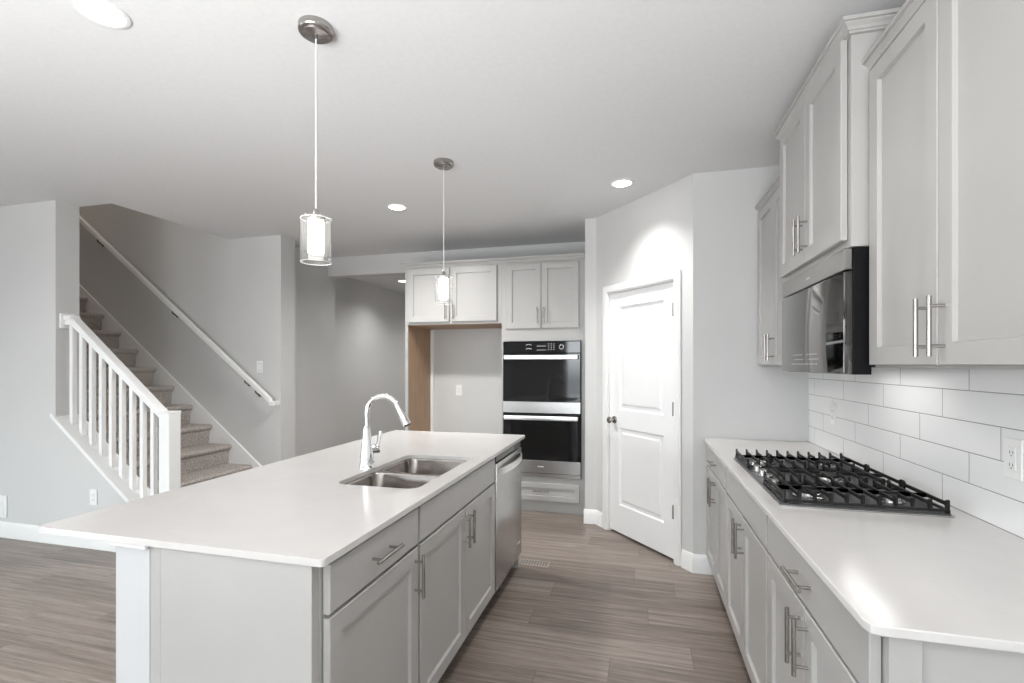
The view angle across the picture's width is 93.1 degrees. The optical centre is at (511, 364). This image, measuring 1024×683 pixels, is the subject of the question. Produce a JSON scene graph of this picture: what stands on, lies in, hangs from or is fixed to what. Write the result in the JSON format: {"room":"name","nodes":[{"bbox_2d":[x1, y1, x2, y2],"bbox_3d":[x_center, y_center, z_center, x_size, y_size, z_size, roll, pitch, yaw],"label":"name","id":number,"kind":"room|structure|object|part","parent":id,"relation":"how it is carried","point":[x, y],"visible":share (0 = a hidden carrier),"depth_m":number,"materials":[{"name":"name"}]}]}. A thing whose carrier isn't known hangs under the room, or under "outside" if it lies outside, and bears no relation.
{"room":"kitchen","nodes":[
{"label":"kitchen","id":0,"kind":"room"},
{"bbox_2d":[0,200,125,525],"bbox_3d":[-4.527,-1.294,4.146,4.140,5.400,0.168,0,0,15],"label":"wall","id":1,"kind":"structure","parent":0,"point":[39,241],"depth_m":3.87,"materials":[{"name":"paint"}]},
{"bbox_2d":[0,495,6,517],"bbox_3d":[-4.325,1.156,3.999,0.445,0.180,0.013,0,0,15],"label":"wall outlet","id":2,"kind":"object","parent":1,"relation":"in","point":[3,499],"visible":1,"depth_m":3.95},
{"bbox_2d":[0,521,115,551],"bbox_3d":[-4.550,1.343,4.058,4.140,0.125,0.014,0,0,15],"label":"baseboard","id":3,"kind":"structure","parent":1,"relation":"attached to","point":[19,531],"depth_m":3.83,"materials":[{"name":"wood"}]},
{"bbox_2d":[90,489,96,504],"bbox_3d":[-3.201,1.013,3.707,0.074,0.120,0.009,0,0,15],"label":"wall outlet","id":4,"kind":"object","parent":1,"relation":"attached to","point":[93,492],"visible":1,"depth_m":3.70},
{"bbox_2d":[91,493,94,501],"bbox_3d":[-3.202,1.013,3.704,0.034,0.068,0.003,0,0,15],"label":"receptacle","id":5,"kind":"object","parent":4,"relation":"attached to","point":[92,494],"depth_m":3.70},
{"bbox_2d":[50,413,149,501],"bbox_3d":[-3.065,0.832,3.759,1.115,0.902,0.198,0,0,15],"label":"trim","id":6,"kind":"structure","parent":1,"relation":"attached to","point":[81,442],"depth_m":3.75,"materials":[{"name":"wood"}]},
{"bbox_2d":[59,313,180,498],"bbox_3d":[-3.037,0.504,3.745,1.104,1.826,0.104,0,0,15],"label":"stair railing","id":7,"kind":"object","parent":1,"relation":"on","point":[169,421],"visible":0.94,"depth_m":3.73,"materials":[{"name":"wood"}]},
{"bbox_3d":[-3.087,0.013,3.758,1.000,0.805,0.068,0,0,15],"label":"rail","id":8,"kind":"part","parent":7,"relation":"part of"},
{"bbox_3d":[-2.554,0.882,3.619,0.106,1.072,0.102,0,0,15],"label":"newel post","id":9,"kind":"part","parent":7,"relation":"part of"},
{"bbox_2d":[116,547,149,682],"bbox_3d":[-0.843,0.960,2.487,0.129,0.892,2.185,0,0,15],"label":"wall","id":10,"kind":"structure","parent":0,"point":[132,565],"depth_m":1.43,"materials":[{"name":"paint"}]},
{"bbox_2d":[109,542,148,549],"bbox_3d":[-0.850,0.525,2.488,0.144,0.026,2.207,0,0,15],"label":"trim","id":11,"kind":"structure","parent":10,"relation":"attached to","point":[110,543],"depth_m":1.42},
{"bbox_2d":[79,203,294,474],"bbox_3d":[-4.235,-1.294,5.447,4.046,5.400,0.205,0,0,15],"label":"wall","id":12,"kind":"structure","parent":0,"point":[239,293],"depth_m":5.05,"materials":[{"name":"paint"}]},
{"bbox_2d":[79,284,260,467],"bbox_3d":[-4.216,-0.281,5.326,4.143,3.374,0.018,0,0,15],"label":"trim","id":13,"kind":"structure","parent":12,"relation":"attached to","point":[218,434],"depth_m":5.16,"materials":[{"name":"wood"}]},
{"bbox_2d":[79,215,279,405],"bbox_3d":[-4.132,-1.073,5.270,3.735,2.955,0.085,0,0,15],"label":"wall handrail","id":14,"kind":"object","parent":12,"relation":"attached to","point":[250,382],"visible":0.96,"depth_m":5.06,"materials":[{"name":"wood"}]},
{"bbox_2d":[257,361,262,372],"bbox_3d":[-2.548,0.021,4.894,0.074,0.120,0.008,0,0,15],"label":"light switch","id":15,"kind":"object","parent":12,"relation":"attached to","point":[259,363],"visible":1,"depth_m":4.89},
{"bbox_2d":[295,247,334,456],"bbox_3d":[-2.377,0.056,5.568,0.120,2.700,0.972,0,0,15],"label":"wall","id":16,"kind":"structure","parent":0,"point":[314,290],"depth_m":5.62,"materials":[{"name":"paint"}]},
{"bbox_2d":[359,426,374,469],"bbox_3d":[-0.691,0.392,2.307,0.074,0.200,0.074,0,0,15],"label":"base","id":17,"kind":"object","parent":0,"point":[367,452],"depth_m":2.29,"materials":[{"name":"silver metal"}]},
{"bbox_2d":[335,278,404,445],"bbox_3d":[-2.021,0.056,8.189,0.520,2.700,4.280,0,0,15],"label":"wall","id":18,"kind":"structure","parent":0,"point":[369,318],"depth_m":7.64,"materials":[{"name":"paint"}]},
{"bbox_2d":[0,510,751,682],"bbox_3d":[-2.665,1.456,2.533,8.860,0.100,15.850,0,0,15],"label":"floor","id":19,"kind":"structure","parent":0,"point":[607,606],"depth_m":2.69,"materials":[{"name":"brown wood"}]},
{"bbox_2d":[79,296,251,493],"bbox_3d":[-4.229,0.027,4.737,3.514,2.758,1.126,0,0,15],"label":"staircase","id":20,"kind":"structure","parent":19,"relation":"on","point":[197,454],"depth_m":4.82,"materials":[{"name":"carpet"}]},
{"bbox_2d":[150,508,424,682],"bbox_3d":[-0.683,0.960,1.584,0.635,0.892,0.578,0,0,15],"label":"base cabinet","id":21,"kind":"object","parent":19,"relation":"on","point":[353,618],"visible":0.79,"depth_m":1.33,"materials":[{"name":"paint"}]},
{"bbox_3d":[-0.767,0.960,1.322,0.534,0.892,0.030,0,0,15],"label":"panel","id":22,"kind":"part","parent":21,"relation":"part of","materials":[{"name":"paint"}]},
{"bbox_2d":[38,430,524,566],"bbox_3d":[-0.677,0.502,2.436,1.004,0.020,2.249,0,0,15],"label":"countertop","id":23,"kind":"structure","parent":21,"relation":"on","point":[299,510],"depth_m":1.66,"materials":[{"name":"stone"}]},
{"bbox_2d":[359,393,410,469],"bbox_3d":[-0.595,0.313,2.300,0.264,0.357,0.109,0,0,15],"label":"kitchen faucet","id":24,"kind":"object","parent":23,"relation":"on","point":[367,452],"visible":1,"depth_m":2.29,"materials":[{"name":"silver metal"}]},
{"bbox_3d":[-0.656,0.376,2.344,0.042,0.110,0.061,0,0,43],"label":"lever","id":25,"kind":"part","parent":24,"relation":"part of","materials":[{"name":"silver metal"}]},
{"bbox_2d":[346,458,465,488],"bbox_3d":[-0.472,0.603,2.292,0.410,0.182,0.725,0,0,15],"label":"sink","id":26,"kind":"object","parent":23,"relation":"in","point":[410,473],"visible":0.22,"depth_m":2.30,"materials":[{"name":"metal"}]},
{"bbox_2d":[347,473,438,488],"bbox_3d":[-0.517,0.604,2.117,0.362,0.180,0.315,0,0,15],"label":"basin","id":27,"kind":"object","parent":26,"relation":"in","point":[391,480],"depth_m":2.27,"materials":[{"name":"metal"}]},
{"bbox_2d":[382,458,465,474],"bbox_3d":[-0.429,0.604,2.455,0.362,0.180,0.340,0,0,15],"label":"basin","id":28,"kind":"object","parent":26,"relation":"in","point":[419,466],"depth_m":2.62,"materials":[{"name":"metal"}]},
{"bbox_3d":[-0.421,0.592,1.531,0.020,0.132,0.528,0,0,15],"label":"drawer","id":29,"kind":"part","parent":21,"relation":"part of","materials":[{"name":"paint"}]},
{"bbox_3d":[-0.421,0.977,1.531,0.020,0.615,0.528,0,0,15],"label":"door","id":30,"kind":"part","parent":21,"relation":"part of","materials":[{"name":"paint"}]},
{"bbox_3d":[-0.392,0.592,1.523,0.040,0.012,0.155,0,0,15],"label":"handle","id":31,"kind":"part","parent":21,"relation":"part of","materials":[{"name":"silver metal"}]},
{"bbox_3d":[-0.332,0.764,1.750,0.040,0.155,0.012,0,0,15],"label":"handle","id":32,"kind":"part","parent":21,"relation":"part of","materials":[{"name":"silver metal"}]},
{"bbox_2d":[400,258,501,430],"bbox_3d":[-0.549,0.187,5.100,1.066,2.438,0.648,0,0,15],"label":"tall cabinet","id":33,"kind":"object","parent":19,"relation":"on","point":[475,287],"visible":0.89,"depth_m":4.88,"materials":[{"name":"paint"}]},
{"bbox_3d":[-1.012,0.206,5.253,0.020,2.400,0.585,0,0,15],"label":"panel","id":34,"kind":"part","parent":33,"relation":"part of","materials":[{"name":"paint"}]},
{"bbox_3d":[-0.997,0.500,5.261,0.005,1.811,0.562,0,0,15],"label":"panel","id":35,"kind":"part","parent":33,"relation":"part of","materials":[{"name":"brown wood"}]},
{"bbox_3d":[-0.843,-0.698,4.893,0.446,0.537,0.020,0,0,15],"label":"door","id":36,"kind":"part","parent":33,"relation":"part of","materials":[{"name":"paint"}]},
{"bbox_3d":[-0.546,-1.009,5.112,1.066,0.046,0.622,0,0,15],"label":"crown molding","id":37,"kind":"part","parent":33,"relation":"part of","materials":[{"name":"paint"}]},
{"bbox_3d":[-0.375,-0.698,4.771,0.472,0.537,0.020,0,0,15],"label":"door","id":38,"kind":"part","parent":33,"relation":"part of","materials":[{"name":"paint"}]},
{"bbox_2d":[415,458,494,682],"bbox_3d":[-0.486,0.960,2.337,0.635,0.892,0.980,0,0,15],"label":"base cabinet","id":39,"kind":"object","parent":19,"relation":"on","point":[456,526],"visible":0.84,"depth_m":2.14,"materials":[{"name":"paint"}]},
{"bbox_3d":[-0.288,0.977,2.037,0.020,0.615,0.478,0,0,15],"label":"door","id":40,"kind":"part","parent":39,"relation":"part of","materials":[{"name":"paint"}]},
{"bbox_3d":[-0.227,0.592,2.270,0.020,0.132,0.960,0,0,15],"label":"drawer","id":41,"kind":"part","parent":39,"relation":"part of","materials":[{"name":"paint"}]},
{"bbox_3d":[-0.206,0.764,2.232,0.040,0.155,0.012,0,0,15],"label":"handle","id":42,"kind":"part","parent":39,"relation":"part of","materials":[{"name":"silver metal"}]},
{"bbox_3d":[-0.191,0.764,2.292,0.040,0.155,0.012,0,0,15],"label":"handle","id":43,"kind":"part","parent":39,"relation":"part of","materials":[{"name":"silver metal"}]},
{"bbox_3d":[-0.166,0.977,2.503,0.020,0.615,0.478,0,0,15],"label":"door","id":44,"kind":"part","parent":39,"relation":"part of","materials":[{"name":"paint"}]},
{"bbox_2d":[493,442,521,590],"bbox_3d":[-0.274,0.964,3.111,0.630,0.885,0.604,0,0,15],"label":"dishwasher","id":45,"kind":"object","parent":19,"relation":"on","point":[507,482],"visible":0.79,"depth_m":2.98,"materials":[{"name":"silver metal"}]},
{"bbox_3d":[0.006,0.614,3.038,0.052,0.038,0.552,0,0,15],"label":"handle","id":46,"kind":"part","parent":45,"relation":"part of","materials":[{"name":"metal"}]},
{"bbox_2d":[512,557,518,567],"bbox_3d":[-0.230,0.960,3.438,0.572,0.892,0.030,0,0,15],"label":"island end panel","id":47,"kind":"object","parent":19,"relation":"on","point":[516,564],"visible":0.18,"depth_m":3.36,"materials":[{"name":"paint"}]},
{"bbox_2d":[519,558,549,567],"bbox_3d":[0.136,1.404,3.438,0.260,0.005,0.100,0,0,15],"label":"floor vent","id":48,"kind":"object","parent":19,"relation":"in","point":[538,563],"visible":0.82,"depth_m":3.43,"materials":[{"name":"beige metal"}]},
{"bbox_2d":[501,253,584,514],"bbox_3d":[0.364,0.187,4.861,0.820,2.438,0.648,0,0,15],"label":"tall cabinet","id":49,"kind":"object","parent":19,"relation":"on","point":[543,296],"visible":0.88,"depth_m":4.58,"materials":[{"name":"paint"}]},
{"bbox_3d":[0.111,-0.656,4.644,0.341,0.620,0.020,0,0,15],"label":"door","id":50,"kind":"part","parent":49,"relation":"part of","materials":[{"name":"paint"}]},
{"bbox_3d":[0.240,-0.466,4.579,0.012,0.155,0.040,0,0,15],"label":"handle","id":51,"kind":"part","parent":49,"relation":"part of","materials":[{"name":"silver metal"}]},
{"bbox_2d":[503,341,581,478],"bbox_3d":[0.337,0.422,4.823,0.756,1.288,0.604,0,0,15],"label":"double wall oven","id":52,"kind":"object","parent":49,"relation":"in","point":[542,380],"visible":0.94,"depth_m":4.57,"materials":[{"name":"black glass"}]},
{"bbox_3d":[0.278,-0.165,4.596,0.744,0.110,0.020,0,0,15],"label":"control panel","id":53,"kind":"part","parent":52,"relation":"part of","materials":[{"name":"black glass"}]},
{"bbox_3d":[0.293,-1.009,4.590,0.820,0.046,0.037,0,0,15],"label":"crown molding","id":54,"kind":"part","parent":49,"relation":"part of","materials":[{"name":"paint"}]},
{"bbox_3d":[0.284,1.204,4.598,0.710,0.167,0.020,0,0,15],"label":"drawer","id":55,"kind":"part","parent":49,"relation":"part of","materials":[{"name":"paint"}]},
{"bbox_3d":[0.451,-0.656,4.554,0.355,0.620,0.020,0,0,15],"label":"door","id":56,"kind":"part","parent":49,"relation":"part of","materials":[{"name":"paint"}]},
{"bbox_2d":[706,445,726,608],"bbox_3d":[1.493,0.960,2.823,0.659,0.892,0.750,0,0,15],"label":"base cabinet","id":57,"kind":"object","parent":19,"relation":"on","point":[716,470],"visible":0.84,"depth_m":2.84,"materials":[{"name":"paint"}]},
{"bbox_3d":[1.201,0.764,2.931,0.040,0.155,0.012,0,0,15],"label":"handle","id":58,"kind":"part","parent":57,"relation":"part of","materials":[{"name":"silver metal"}]},
{"bbox_3d":[1.193,0.592,2.901,0.040,0.012,0.155,0,0,15],"label":"handle","id":59,"kind":"part","parent":57,"relation":"part of","materials":[{"name":"silver metal"}]},
{"bbox_3d":[1.269,0.977,3.071,0.020,0.615,0.363,0,0,15],"label":"door","id":60,"kind":"part","parent":57,"relation":"part of","materials":[{"name":"paint"}]},
{"bbox_3d":[1.185,0.764,2.871,0.040,0.155,0.012,0,0,15],"label":"handle","id":61,"kind":"part","parent":57,"relation":"part of","materials":[{"name":"silver metal"}]},
{"bbox_3d":[1.222,0.592,2.894,0.020,0.132,0.730,0,0,15],"label":"drawer","id":62,"kind":"part","parent":57,"relation":"part of","materials":[{"name":"paint"}]},
{"bbox_3d":[1.176,0.977,2.716,0.020,0.615,0.363,0,0,15],"label":"door","id":63,"kind":"part","parent":57,"relation":"part of","materials":[{"name":"paint"}]},
{"bbox_2d":[703,438,1023,653],"bbox_3d":[1.287,0.502,2.012,0.631,0.020,2.429,0,0,15],"label":"countertop","id":64,"kind":"structure","parent":57,"relation":"on","point":[959,580],"depth_m":1.19,"materials":[{"name":"stone"}]},
{"bbox_2d":[733,449,954,517],"bbox_3d":[1.290,0.464,2.047,0.509,0.055,0.895,0,0,15],"label":"gas cooktop","id":65,"kind":"object","parent":64,"relation":"in","point":[824,483],"visible":1,"depth_m":1.82,"materials":[{"name":"metal"}]},
{"bbox_3d":[1.133,0.467,2.277,0.042,0.032,0.042,0,0,15],"label":"knob","id":66,"kind":"part","parent":65,"relation":"part of","materials":[{"name":"metal"}]},
{"bbox_3d":[1.110,0.467,2.188,0.042,0.032,0.042,0,0,15],"label":"knob","id":67,"kind":"part","parent":65,"relation":"part of","materials":[{"name":"metal"}]},
{"bbox_3d":[1.086,0.467,2.098,0.042,0.032,0.042,0,0,15],"label":"knob","id":68,"kind":"part","parent":65,"relation":"part of","materials":[{"name":"metal"}]},
{"bbox_3d":[1.245,0.473,2.377,0.090,0.019,0.090,0,0,15],"label":"burner","id":69,"kind":"part","parent":65,"relation":"part of","materials":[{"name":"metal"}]},
{"bbox_3d":[1.039,0.467,1.919,0.042,0.032,0.042,0,0,15],"label":"knob","id":70,"kind":"part","parent":65,"relation":"part of","materials":[{"name":"metal"}]},
{"bbox_3d":[1.088,0.473,1.777,0.105,0.019,0.105,0,0,15],"label":"burner","id":71,"kind":"part","parent":65,"relation":"part of","materials":[{"name":"metal"}]},
{"bbox_3d":[1.492,0.473,2.312,0.115,0.019,0.115,0,0,15],"label":"burner","id":72,"kind":"part","parent":65,"relation":"part of","materials":[{"name":"metal"}]},
{"bbox_3d":[1.326,0.473,2.035,0.130,0.019,0.130,0,0,15],"label":"burner","id":73,"kind":"part","parent":65,"relation":"part of","materials":[{"name":"metal"}]},
{"bbox_3d":[1.335,0.473,1.713,0.085,0.019,0.085,0,0,15],"label":"burner","id":74,"kind":"part","parent":65,"relation":"part of","materials":[{"name":"metal"}]},
{"bbox_2d":[726,468,769,682],"bbox_3d":[1.291,0.960,2.053,0.659,0.892,0.841,0,0,15],"label":"base cabinet","id":75,"kind":"object","parent":19,"relation":"on","point":[747,552],"visible":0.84,"depth_m":2.06,"materials":[{"name":"paint"}]},
{"bbox_3d":[1.073,0.977,2.324,0.020,0.615,0.408,0,0,15],"label":"door","id":76,"kind":"part","parent":75,"relation":"part of","materials":[{"name":"paint"}]},
{"bbox_3d":[1.000,0.764,2.162,0.040,0.155,0.012,0,0,15],"label":"handle","id":77,"kind":"part","parent":75,"relation":"part of","materials":[{"name":"silver metal"}]},
{"bbox_3d":[0.984,0.764,2.102,0.040,0.155,0.012,0,0,15],"label":"handle","id":78,"kind":"part","parent":75,"relation":"part of","materials":[{"name":"silver metal"}]},
{"bbox_3d":[1.021,0.592,2.124,0.020,0.132,0.821,0,0,15],"label":"drawer","id":79,"kind":"part","parent":75,"relation":"part of","materials":[{"name":"paint"}]},
{"bbox_3d":[0.968,0.977,1.925,0.020,0.615,0.408,0,0,15],"label":"door","id":80,"kind":"part","parent":75,"relation":"part of","materials":[{"name":"paint"}]},
{"bbox_2d":[768,517,1023,682],"bbox_3d":[1.081,0.960,1.252,0.659,0.892,0.815,0,0,15],"label":"base cabinet","id":81,"kind":"object","parent":19,"relation":"on","point":[813,637],"visible":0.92,"depth_m":1.12,"materials":[{"name":"paint"}]},
{"bbox_3d":[0.862,0.977,1.520,0.020,0.615,0.388,0,0,15],"label":"door","id":82,"kind":"part","parent":81,"relation":"part of","materials":[{"name":"paint"}]},
{"bbox_3d":[0.791,0.764,1.368,0.040,0.155,0.012,0,0,15],"label":"handle","id":83,"kind":"part","parent":81,"relation":"part of","materials":[{"name":"silver metal"}]},
{"bbox_3d":[0.784,0.592,1.338,0.040,0.012,0.155,0,0,15],"label":"handle","id":84,"kind":"part","parent":81,"relation":"part of","materials":[{"name":"silver metal"}]},
{"bbox_3d":[0.776,0.764,1.308,0.040,0.155,0.012,0,0,15],"label":"handle","id":85,"kind":"part","parent":81,"relation":"part of","materials":[{"name":"silver metal"}]},
{"bbox_3d":[0.813,0.592,1.330,0.020,0.132,0.781,0,0,15],"label":"drawer","id":86,"kind":"part","parent":81,"relation":"part of","materials":[{"name":"paint"}]},
{"bbox_3d":[0.763,0.977,1.140,0.020,0.615,0.388,0,0,15],"label":"door","id":87,"kind":"part","parent":81,"relation":"part of","materials":[{"name":"paint"}]},
{"bbox_3d":[1.010,0.960,0.857,0.596,0.892,0.014,0,0,15],"label":"panel","id":88,"kind":"part","parent":81,"relation":"part of","materials":[{"name":"paint"}]},
{"bbox_2d":[0,0,905,293],"bbox_3d":[-2.665,-1.444,2.533,8.860,0.300,15.850,0,0,15],"label":"ceiling","id":89,"kind":"structure","parent":0,"point":[196,114],"depth_m":2.42,"materials":[{"name":"paint"}]},
{"bbox_2d":[73,0,130,28],"bbox_3d":[-1.504,-1.290,1.783,0.164,0.007,0.164,0,0,15],"label":"recessed light","id":90,"kind":"object","parent":89,"relation":"in","point":[101,12],"visible":1,"depth_m":1.78,"materials":[{"name":"white"}]},
{"bbox_2d":[298,15,333,265],"bbox_3d":[-0.751,-0.842,1.857,0.128,0.903,0.128,0,0,15],"label":"pendant light","id":91,"kind":"object","parent":89,"relation":"hanging from","point":[315,29],"visible":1,"depth_m":1.84,"materials":[{"name":"glass"}]},
{"bbox_3d":[-0.751,-0.487,1.857,0.057,0.122,0.057,0,0,15],"label":"lamp shade","id":92,"kind":"part","parent":91,"relation":"part of","materials":[{"name":"white"}]},
{"bbox_3d":[-0.751,-0.920,1.857,0.005,0.657,0.005,0,0,-8],"label":"cord","id":93,"kind":"part","parent":91,"relation":"part of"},
{"bbox_2d":[387,204,406,210],"bbox_3d":[-0.943,-1.290,3.976,0.164,0.007,0.164,0,0,15],"label":"recessed light","id":94,"kind":"object","parent":89,"relation":"in","point":[397,207],"visible":1,"depth_m":3.97,"materials":[{"name":"white"}]},
{"bbox_2d":[434,158,453,304],"bbox_3d":[-0.436,-0.842,3.092,0.128,0.903,0.128,0,0,15],"label":"pendant light","id":95,"kind":"object","parent":89,"relation":"hanging from","point":[443,164],"visible":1,"depth_m":3.07,"materials":[{"name":"glass"}]},
{"bbox_3d":[-0.436,-0.487,3.092,0.057,0.122,0.057,0,0,15],"label":"lamp shade","id":96,"kind":"part","parent":95,"relation":"part of","materials":[{"name":"white"}]},
{"bbox_3d":[-0.436,-0.920,3.092,0.005,0.657,0.005,0,0,37],"label":"cord","id":97,"kind":"part","parent":95,"relation":"part of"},
{"bbox_2d":[610,179,633,187],"bbox_3d":[0.783,-1.290,3.451,0.164,0.007,0.164,0,0,15],"label":"recessed light","id":98,"kind":"object","parent":89,"relation":"in","point":[619,183],"visible":1,"depth_m":3.44,"materials":[{"name":"white"}]},
{"bbox_2d":[328,242,584,433],"bbox_3d":[0.136,0.056,5.335,4.860,2.700,0.150,0,0,15],"label":"wall","id":99,"kind":"structure","parent":0,"point":[471,359],"depth_m":5.43,"materials":[{"name":"paint"}]},
{"bbox_2d":[430,330,433,431],"bbox_3d":[-0.907,0.506,5.521,0.038,1.800,0.018,0,0,15],"label":"trim","id":100,"kind":"structure","parent":99,"relation":"attached to","point":[431,331],"depth_m":5.51,"materials":[{"name":"wood"}]},
{"bbox_2d":[456,385,461,395],"bbox_3d":[-0.596,0.286,5.444,0.074,0.120,0.009,0,0,15],"label":"wall outlet","id":101,"kind":"object","parent":99,"relation":"attached to","point":[458,387],"visible":1,"depth_m":5.44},
{"bbox_2d":[585,218,595,509],"bbox_3d":[0.837,0.056,4.665,0.182,2.700,0.790,0,0,15],"label":"wall","id":102,"kind":"structure","parent":0,"point":[590,224],"depth_m":4.29,"materials":[{"name":"paint"}]},
{"bbox_2d":[584,509,602,527],"bbox_3d":[0.712,1.343,4.245,0.177,0.125,0.087,0,0,15],"label":"baseboard","id":103,"kind":"structure","parent":102,"relation":"attached to","point":[589,514],"depth_m":4.27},
{"bbox_2d":[596,174,692,553],"bbox_3d":[1.035,0.056,3.807,0.110,2.700,1.108,0,0,-26],"label":"wall","id":104,"kind":"structure","parent":0,"point":[651,234],"depth_m":3.60,"materials":[{"name":"paint"}]},
{"bbox_2d":[603,269,680,565],"bbox_3d":[1.011,0.370,3.791,0.167,2.072,0.893,0,0,-26],"label":"door","id":105,"kind":"structure","parent":104,"relation":"in","point":[642,316],"depth_m":3.76,"materials":[{"name":"white wood"}]},
{"bbox_3d":[0.831,0.461,4.051,0.069,0.064,0.064,0,0,-26],"label":"knob","id":106,"kind":"part","parent":105,"relation":"part of","materials":[{"name":"silver metal"}]},
{"bbox_2d":[681,549,691,572],"bbox_3d":[1.201,1.343,3.322,0.014,0.125,0.101,0,0,-26],"label":"baseboard","id":107,"kind":"structure","parent":104,"relation":"attached to","point":[686,557],"depth_m":3.32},
{"bbox_2d":[693,166,807,554],"bbox_3d":[1.583,0.056,3.253,0.705,2.700,0.120,0,0,15],"label":"wall","id":108,"kind":"structure","parent":0,"point":[735,397],"depth_m":3.23,"materials":[{"name":"paint"}]},
{"bbox_2d":[692,554,712,574],"bbox_3d":[1.302,1.343,3.257,0.171,0.125,0.014,0,0,15],"label":"baseboard","id":109,"kind":"structure","parent":108,"relation":"attached to","point":[700,563],"depth_m":3.26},
{"bbox_3d":[0.967,0.056,-0.786,0.150,2.700,11.270,0,0,15],"label":"wall","id":110,"kind":"structure","parent":0,"visible":0},
{"bbox_2d":[773,7,900,282],"bbox_3d":[1.408,-0.791,2.019,0.417,0.771,0.886,0,0,15],"label":"upper cabinet","id":111,"kind":"object","parent":110,"relation":"attached to","point":[823,136],"visible":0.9,"depth_m":1.82,"materials":[{"name":"paint"}]},
{"bbox_3d":[1.303,-0.783,2.244,0.020,0.699,0.378,0,0,15],"label":"door","id":112,"kind":"part","parent":111,"relation":"part of","materials":[{"name":"paint"}]},
{"bbox_3d":[1.234,-0.549,2.097,0.040,0.155,0.012,0,0,15],"label":"handle","id":113,"kind":"part","parent":111,"relation":"part of","materials":[{"name":"silver metal"}]},
{"bbox_3d":[1.218,-0.549,2.037,0.040,0.155,0.012,0,0,15],"label":"handle","id":114,"kind":"part","parent":111,"relation":"part of","materials":[{"name":"silver metal"}]},
{"bbox_3d":[1.206,-0.783,1.875,0.020,0.699,0.378,0,0,15],"label":"door","id":115,"kind":"part","parent":111,"relation":"part of","materials":[{"name":"paint"}]},
{"bbox_2d":[782,247,874,374],"bbox_3d":[1.416,-0.184,1.990,0.366,0.437,0.752,0,0,15],"label":"microwave","id":116,"kind":"object","parent":111,"relation":"attached to","point":[825,307],"visible":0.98,"depth_m":1.79,"materials":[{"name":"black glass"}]},
{"bbox_3d":[1.253,-0.145,2.033,0.028,0.352,0.750,0,0,15],"label":"door","id":117,"kind":"part","parent":116,"relation":"part of","materials":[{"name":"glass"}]},
{"bbox_3d":[1.421,-1.154,2.016,0.391,0.046,0.886,0,0,15],"label":"crown molding","id":118,"kind":"part","parent":111,"relation":"part of","materials":[{"name":"paint"}]},
{"bbox_2d":[808,368,1023,538],"bbox_3d":[1.597,0.261,1.931,0.009,0.500,2.430,0,0,15],"label":"wall","id":119,"kind":"structure","parent":110,"relation":"attached to","point":[941,432],"depth_m":1.78,"materials":[{"name":"tile"}]},
{"bbox_2d":[755,173,784,366],"bbox_3d":[1.642,-0.513,2.777,0.349,1.048,0.768,0,0,15],"label":"upper cabinet","id":120,"kind":"object","parent":119,"relation":"attached to","point":[770,283],"visible":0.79,"depth_m":2.84,"materials":[{"name":"paint"}]},
{"bbox_3d":[1.569,-0.493,2.989,0.020,0.988,0.370,0,0,15],"label":"door","id":121,"kind":"part","parent":120,"relation":"part of","materials":[{"name":"paint"}]},
{"bbox_3d":[1.500,-0.099,2.846,0.040,0.155,0.012,0,0,15],"label":"handle","id":122,"kind":"part","parent":120,"relation":"part of","materials":[{"name":"silver metal"}]},
{"bbox_3d":[1.516,-1.014,2.809,0.037,0.046,0.768,0,0,15],"label":"crown molding","id":123,"kind":"part","parent":120,"relation":"part of","materials":[{"name":"paint"}]},
{"bbox_3d":[1.484,-0.099,2.786,0.040,0.155,0.012,0,0,15],"label":"handle","id":124,"kind":"part","parent":120,"relation":"part of","materials":[{"name":"silver metal"}]},
{"bbox_3d":[1.474,-0.493,2.627,0.020,0.988,0.370,0,0,15],"label":"door","id":125,"kind":"part","parent":120,"relation":"part of","materials":[{"name":"paint"}]},
{"bbox_2d":[830,403,835,424],"bbox_3d":[1.790,0.274,2.705,0.009,0.120,0.074,0,0,15],"label":"wall outlet","id":126,"kind":"object","parent":119,"relation":"attached to","point":[832,405],"visible":1,"depth_m":2.70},
{"bbox_2d":[831,408,833,419],"bbox_3d":[1.788,0.274,2.705,0.003,0.068,0.034,0,0,15],"label":"receptacle","id":127,"kind":"object","parent":126,"relation":"attached to","point":[832,409],"depth_m":2.70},
{"bbox_2d":[862,0,1023,369],"bbox_3d":[1.235,-0.513,1.225,0.349,1.048,0.874,0,0,15],"label":"upper cabinet","id":128,"kind":"object","parent":119,"relation":"attached to","point":[946,77],"visible":0.98,"depth_m":1.22,"materials":[{"name":"paint"}]},
{"bbox_3d":[1.248,-1.014,1.222,0.323,0.046,0.874,0,0,15],"label":"crown molding","id":129,"kind":"part","parent":128,"relation":"part of","materials":[{"name":"paint"}]},
{"bbox_3d":[1.164,-0.493,1.445,0.020,0.988,0.386,0,0,15],"label":"door","id":130,"kind":"part","parent":128,"relation":"part of","materials":[{"name":"paint"}]},
{"bbox_3d":[1.094,-0.099,1.294,0.040,0.155,0.012,0,0,15],"label":"handle","id":131,"kind":"part","parent":128,"relation":"part of","materials":[{"name":"silver metal"}]},
{"bbox_3d":[1.078,-0.099,1.234,0.040,0.155,0.012,0,0,15],"label":"handle","id":132,"kind":"part","parent":128,"relation":"part of","materials":[{"name":"silver metal"}]},
{"bbox_3d":[1.065,-0.493,1.068,0.020,0.988,0.386,0,0,15],"label":"door","id":133,"kind":"part","parent":128,"relation":"part of","materials":[{"name":"paint"}]},
{"bbox_2d":[1004,436,1023,481],"bbox_3d":[1.449,0.272,1.403,0.009,0.120,0.074,0,0,15],"label":"wall outlet","id":134,"kind":"object","parent":119,"relation":"attached to","point":[1013,447],"visible":1,"depth_m":1.40,"materials":[{"name":"plastic"}]},
{"bbox_2d":[1007,446,1015,471],"bbox_3d":[1.447,0.272,1.403,0.003,0.068,0.034,0,0,15],"label":"receptacle","id":135,"kind":"object","parent":134,"relation":"attached to","point":[1011,450],"depth_m":1.40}
]}

